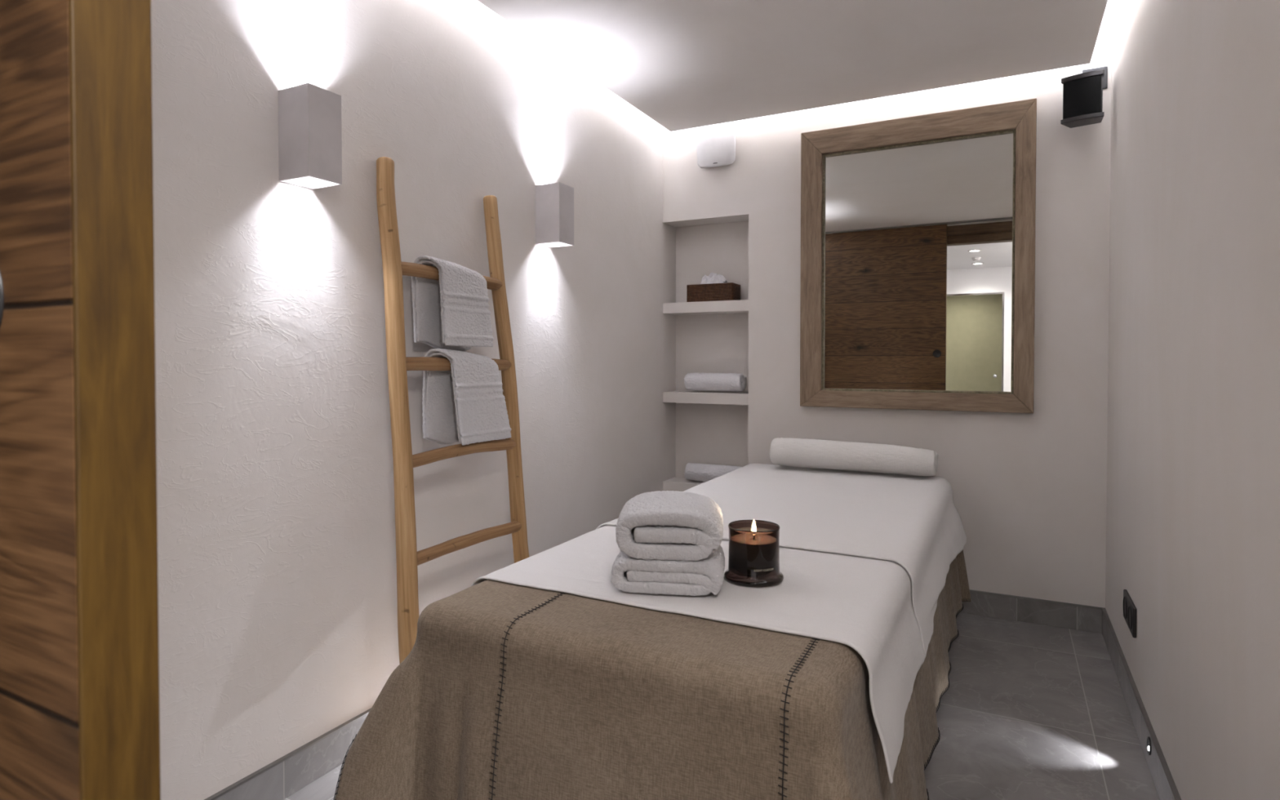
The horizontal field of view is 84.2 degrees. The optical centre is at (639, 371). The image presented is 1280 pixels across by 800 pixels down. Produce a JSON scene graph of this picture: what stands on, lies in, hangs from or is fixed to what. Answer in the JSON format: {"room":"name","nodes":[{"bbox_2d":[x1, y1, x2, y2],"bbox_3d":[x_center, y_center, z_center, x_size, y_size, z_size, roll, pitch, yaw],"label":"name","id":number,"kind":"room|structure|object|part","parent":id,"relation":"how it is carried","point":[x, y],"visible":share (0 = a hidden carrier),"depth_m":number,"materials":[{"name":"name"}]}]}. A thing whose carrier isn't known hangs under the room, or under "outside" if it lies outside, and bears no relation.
{"room":"spa","nodes":[
{"label":"spa","id":0,"kind":"room"},
{"bbox_2d":[151,0,675,799],"bbox_3d":[-0.687,-0.146,2.612,0.120,2.600,3.931,1,1,27],"label":"wall","id":1,"kind":"structure","parent":0,"point":[277,563],"depth_m":2.12,"materials":[{"name":"white paint"}]},
{"bbox_2d":[0,0,160,799],"bbox_3d":[-0.868,-0.037,0.722,1.220,2.432,0.052,1,1,27],"label":"door","id":2,"kind":"structure","parent":1,"relation":"in","point":[80,717],"depth_m":0.44,"materials":[{"name":"brown wood"}]},
{"bbox_3d":[-0.448,-0.049,0.477,0.072,0.072,0.004,1,1,27],"label":"flush handle","id":3,"kind":"part","parent":2,"relation":"part of","materials":[{"name":"black plastic"}]},
{"bbox_3d":[-0.870,-0.032,0.723,1.216,2.422,0.045,1,1,27],"label":"panel","id":4,"kind":"part","parent":2,"relation":"part of","materials":[{"name":"brown wood"}]},
{"bbox_2d":[204,707,371,799],"bbox_3d":[-0.624,1.101,2.612,0.012,0.106,3.651,1,1,27],"label":"baseboard","id":5,"kind":"structure","parent":1,"relation":"attached to","point":[285,779],"depth_m":1.97,"materials":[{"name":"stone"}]},
{"bbox_2d":[278,82,342,189],"bbox_3d":[-0.899,-0.638,1.932,0.120,0.243,0.105,1,1,27],"label":"wall sconce","id":6,"kind":"object","parent":1,"relation":"attached to","point":[310,126],"visible":1,"depth_m":1.89,"materials":[{"name":"white paint"}]},
{"bbox_2d":[535,182,573,247],"bbox_3d":[-0.358,-0.657,2.978,0.120,0.243,0.110,1,1,27],"label":"wall sconce","id":7,"kind":"object","parent":1,"relation":"attached to","point":[554,202],"visible":1,"depth_m":2.94,"materials":[{"name":"white paint"}]},
{"bbox_2d":[283,612,1159,799],"bbox_3d":[-0.472,1.240,0.588,2.545,0.100,7.371,1,1,27],"label":"floor","id":8,"kind":"structure","parent":0,"point":[1028,711],"depth_m":2.33,"materials":[{"name":"grey tile"}]},
{"bbox_2d":[376,156,529,663],"bbox_3d":[-0.592,0.250,2.325,0.294,1.825,0.660,1,1,27],"label":"ladder","id":9,"kind":"object","parent":8,"relation":"on","point":[407,556],"visible":0.8,"depth_m":2.16,"materials":[{"name":"brown wood"}]},
{"bbox_3d":[-0.710,0.254,2.102,0.072,1.825,0.316,-1,1,-39],"label":"rail","id":10,"kind":"part","parent":9,"relation":"part of","materials":[{"name":"brown wood"}]},
{"bbox_2d":[411,255,493,351],"bbox_3d":[-0.624,-0.219,2.389,0.132,0.316,0.292,1,1,27],"label":"hand towel","id":11,"kind":"object","parent":9,"relation":"hanging from","point":[451,312],"visible":0.94,"depth_m":2.34,"materials":[{"name":"white fabric"}]},
{"bbox_2d":[422,348,511,444],"bbox_3d":[-0.579,0.082,2.398,0.129,0.320,0.321,1,1,27],"label":"hand towel","id":12,"kind":"object","parent":9,"relation":"hanging from","point":[465,404],"visible":0.95,"depth_m":2.34,"materials":[{"name":"white fabric"}]},
{"bbox_3d":[-0.461,0.253,2.577,0.291,1.810,0.071,1,1,41],"label":"rail","id":13,"kind":"part","parent":9,"relation":"part of","materials":[{"name":"brown wood"}]},
{"bbox_3d":[0.467,0.835,2.423,0.940,0.644,2.355,1,1,27],"label":"massage table","id":14,"kind":"object","parent":8,"relation":"on","visible":0},
{"bbox_2d":[333,550,971,799],"bbox_3d":[0.423,0.848,2.364,1.220,0.693,2.573,1,1,27],"label":"blanket","id":15,"kind":"object","parent":14,"relation":"on","point":[503,691],"visible":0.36,"depth_m":1.39,"materials":[{"name":"beige fabric"}]},
{"bbox_2d":[471,524,943,783],"bbox_3d":[0.280,0.621,2.087,1.054,0.239,1.256,1,1,27],"label":"sheet","id":16,"kind":"object","parent":15,"relation":"on","point":[864,604],"visible":0.38,"depth_m":1.63,"materials":[{"name":"white fabric"}]},
{"bbox_2d":[611,545,724,595],"bbox_3d":[0.072,0.465,1.715,0.266,0.086,0.220,0,1,8],"label":"folded towel","id":17,"kind":"object","parent":16,"relation":"on","point":[704,576],"visible":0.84,"depth_m":1.61,"materials":[{"name":"white fabric"}]},
{"bbox_2d":[615,490,723,561],"bbox_3d":[0.075,0.364,1.717,0.255,0.132,0.231,0,1,6],"label":"folded towel","id":18,"kind":"object","parent":17,"relation":"on","point":[664,525],"visible":1,"depth_m":1.62,"materials":[{"name":"white fabric"}]},
{"bbox_2d":[724,519,783,587],"bbox_3d":[0.280,0.436,1.741,0.145,0.146,0.145,1,1,27],"label":"candle","id":19,"kind":"object","parent":16,"relation":"on","point":[753,548],"visible":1,"depth_m":1.69,"materials":[{"name":"brown glass"}]},
{"bbox_2d":[595,463,966,654],"bbox_3d":[0.625,0.621,2.761,1.124,0.276,1.552,1,1,27],"label":"sheet","id":20,"kind":"object","parent":15,"relation":"on","point":[912,522],"visible":0.76,"depth_m":2.54,"materials":[{"name":"white fabric"}]},
{"bbox_2d":[769,437,938,475],"bbox_3d":[0.994,0.394,3.331,0.746,0.141,0.204,1,1,27],"label":"roll","id":21,"kind":"object","parent":20,"relation":"on","point":[787,451],"visible":1,"depth_m":3.26,"materials":[{"name":"white fabric"}]},
{"bbox_2d":[477,0,1107,131],"bbox_3d":[0.263,-1.296,1.948,1.952,0.022,3.362,1,1,27],"label":"ceiling panel","id":22,"kind":"object","parent":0,"point":[684,64],"visible":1,"depth_m":2.82,"materials":[{"name":"paint"}]},
{"bbox_2d":[662,35,1111,608],"bbox_3d":[1.141,-0.166,3.681,2.145,2.600,0.250,1,1,27],"label":"wall","id":23,"kind":"structure","parent":0,"point":[1029,490],"depth_m":3.33,"materials":[{"name":"paint"}]},
{"bbox_2d":[662,476,705,491],"bbox_3d":[0.400,0.661,4.039,0.512,0.060,0.176,1,1,27],"label":"niche shelf","id":24,"kind":"object","parent":23,"relation":"attached to","point":[678,484],"visible":0.36,"depth_m":4.05,"materials":[{"name":"paint"}]},
{"bbox_2d":[684,462,742,481],"bbox_3d":[0.426,0.575,4.013,0.349,0.103,0.125,1,1,27],"label":"rolled towel","id":25,"kind":"object","parent":24,"relation":"on","point":[693,471],"visible":0.62,"depth_m":3.99,"materials":[{"name":"white fabric"}]},
{"bbox_2d":[662,299,748,315],"bbox_3d":[0.400,-0.364,4.021,0.512,0.060,0.176,1,1,27],"label":"niche shelf","id":26,"kind":"object","parent":23,"relation":"attached to","point":[741,306],"visible":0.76,"depth_m":3.95,"materials":[{"name":"paint"}]},
{"bbox_2d":[686,282,740,302],"bbox_3d":[0.417,-0.444,4.015,0.281,0.101,0.143,1,1,27],"label":"tissue box","id":27,"kind":"object","parent":26,"relation":"on","point":[727,291],"visible":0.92,"depth_m":3.95,"materials":[{"name":"brown wicker"}]},
{"bbox_3d":[0.417,-0.488,4.014,0.272,0.013,0.138,1,1,27],"label":"woven lid","id":28,"kind":"part","parent":27,"relation":"part of","materials":[{"name":"brown wicker"}]},
{"bbox_2d":[700,272,727,284],"bbox_3d":[0.417,-0.528,4.014,0.157,0.070,0.085,1,1,27],"label":"tissue","id":29,"kind":"object","parent":27,"relation":"in","point":[713,277],"visible":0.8,"depth_m":3.99,"materials":[{"name":"paper"}]},
{"bbox_2d":[662,391,748,404],"bbox_3d":[0.400,0.146,4.030,0.512,0.060,0.176,1,1,27],"label":"niche shelf","id":30,"kind":"object","parent":23,"relation":"attached to","point":[679,397],"visible":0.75,"depth_m":3.95,"materials":[{"name":"paint"}]},
{"bbox_2d":[684,372,746,391],"bbox_3d":[0.424,0.058,4.004,0.342,0.106,0.128,1,1,27],"label":"rolled towel","id":31,"kind":"object","parent":30,"relation":"on","point":[726,382],"visible":1,"depth_m":3.95,"materials":[{"name":"white fabric"}]},
{"bbox_2d":[697,124,736,168],"bbox_3d":[0.420,-1.231,3.871,0.224,0.222,0.042,1,1,27],"label":"ventilation unit","id":32,"kind":"object","parent":23,"relation":"attached to","point":[716,144],"visible":1,"depth_m":3.85,"materials":[{"name":"white plastic"}]},
{"bbox_2d":[800,97,1036,413],"bbox_3d":[1.304,-0.519,3.420,1.055,1.402,0.051,1,1,27],"label":"wall mirror","id":33,"kind":"object","parent":23,"relation":"attached to","point":[917,233],"visible":1,"depth_m":3.40,"materials":[{"name":"brown wood"}]},
{"bbox_3d":[1.305,0.139,3.432,1.052,0.084,0.051,1,1,27],"label":"frame rail","id":34,"kind":"part","parent":33,"relation":"part of","materials":[{"name":"brown wood"}]},
{"bbox_2d":[824,132,1013,391],"bbox_3d":[1.320,-0.501,3.423,0.865,1.196,0.006,1,1,27],"label":"mirror glass","id":35,"kind":"object","parent":33,"relation":"on","point":[918,236],"depth_m":3.40,"materials":[{"name":"clear mirror"}]},
{"bbox_3d":[1.304,-1.160,3.409,1.052,0.120,0.051,1,1,27],"label":"frame rail","id":36,"kind":"part","parent":33,"relation":"part of","materials":[{"name":"brown wood"}]},
{"bbox_2d":[960,589,1102,633],"bbox_3d":[1.303,1.085,3.472,1.621,0.106,0.012,1,1,27],"label":"baseboard","id":37,"kind":"structure","parent":23,"relation":"attached to","point":[1067,616],"depth_m":3.21,"materials":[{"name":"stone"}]},
{"bbox_2d":[1060,66,1107,128],"bbox_3d":[1.914,-1.192,3.043,0.157,0.257,0.174,1,1,40],"label":"wall speaker","id":38,"kind":"object","parent":23,"relation":"attached to","point":[1082,93],"visible":1,"depth_m":2.98,"materials":[{"name":"black plastic"}]},
{"bbox_2d":[1063,75,1101,119],"bbox_3d":[1.866,-1.158,2.988,0.136,0.150,0.018,1,1,40],"label":"grille","id":39,"kind":"object","parent":38,"relation":"attached to","point":[1082,93],"depth_m":2.98,"materials":[{"name":"black fabric"}]},
{"bbox_2d":[1097,0,1123,37],"bbox_3d":[0.318,-1.487,2.067,2.385,0.100,3.931,1,1,27],"label":"led strip light","id":40,"kind":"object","parent":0,"point":[1113,8],"depth_m":2.90,"materials":[{"name":"paint"}]},
{"bbox_2d":[1105,0,1279,799],"bbox_3d":[1.324,-0.128,1.571,0.120,2.600,3.931,1,1,27],"label":"wall","id":41,"kind":"structure","parent":0,"point":[1193,502],"depth_m":1.62,"materials":[{"name":"white paint"}]},
{"bbox_2d":[1123,589,1137,638],"bbox_3d":[1.671,0.820,2.404,0.013,0.115,0.288,1,1,27],"label":"wall socket","id":42,"kind":"object","parent":41,"relation":"attached to","point":[1130,611],"visible":1,"depth_m":2.40,"materials":[{"name":"black plastic"}]},
{"bbox_2d":[1101,607,1181,799],"bbox_3d":[1.231,1.119,1.557,0.012,0.106,3.481,1,1,27],"label":"baseboard","id":43,"kind":"structure","parent":41,"relation":"attached to","point":[1163,790],"depth_m":2.26,"materials":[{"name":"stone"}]},
{"bbox_2d":[1146,736,1151,755],"bbox_3d":[1.485,1.091,2.066,0.006,0.049,0.049,1,1,27],"label":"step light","id":44,"kind":"object","parent":41,"relation":"attached to","point":[1148,740],"visible":1,"depth_m":2.06,"materials":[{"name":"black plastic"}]}
]}

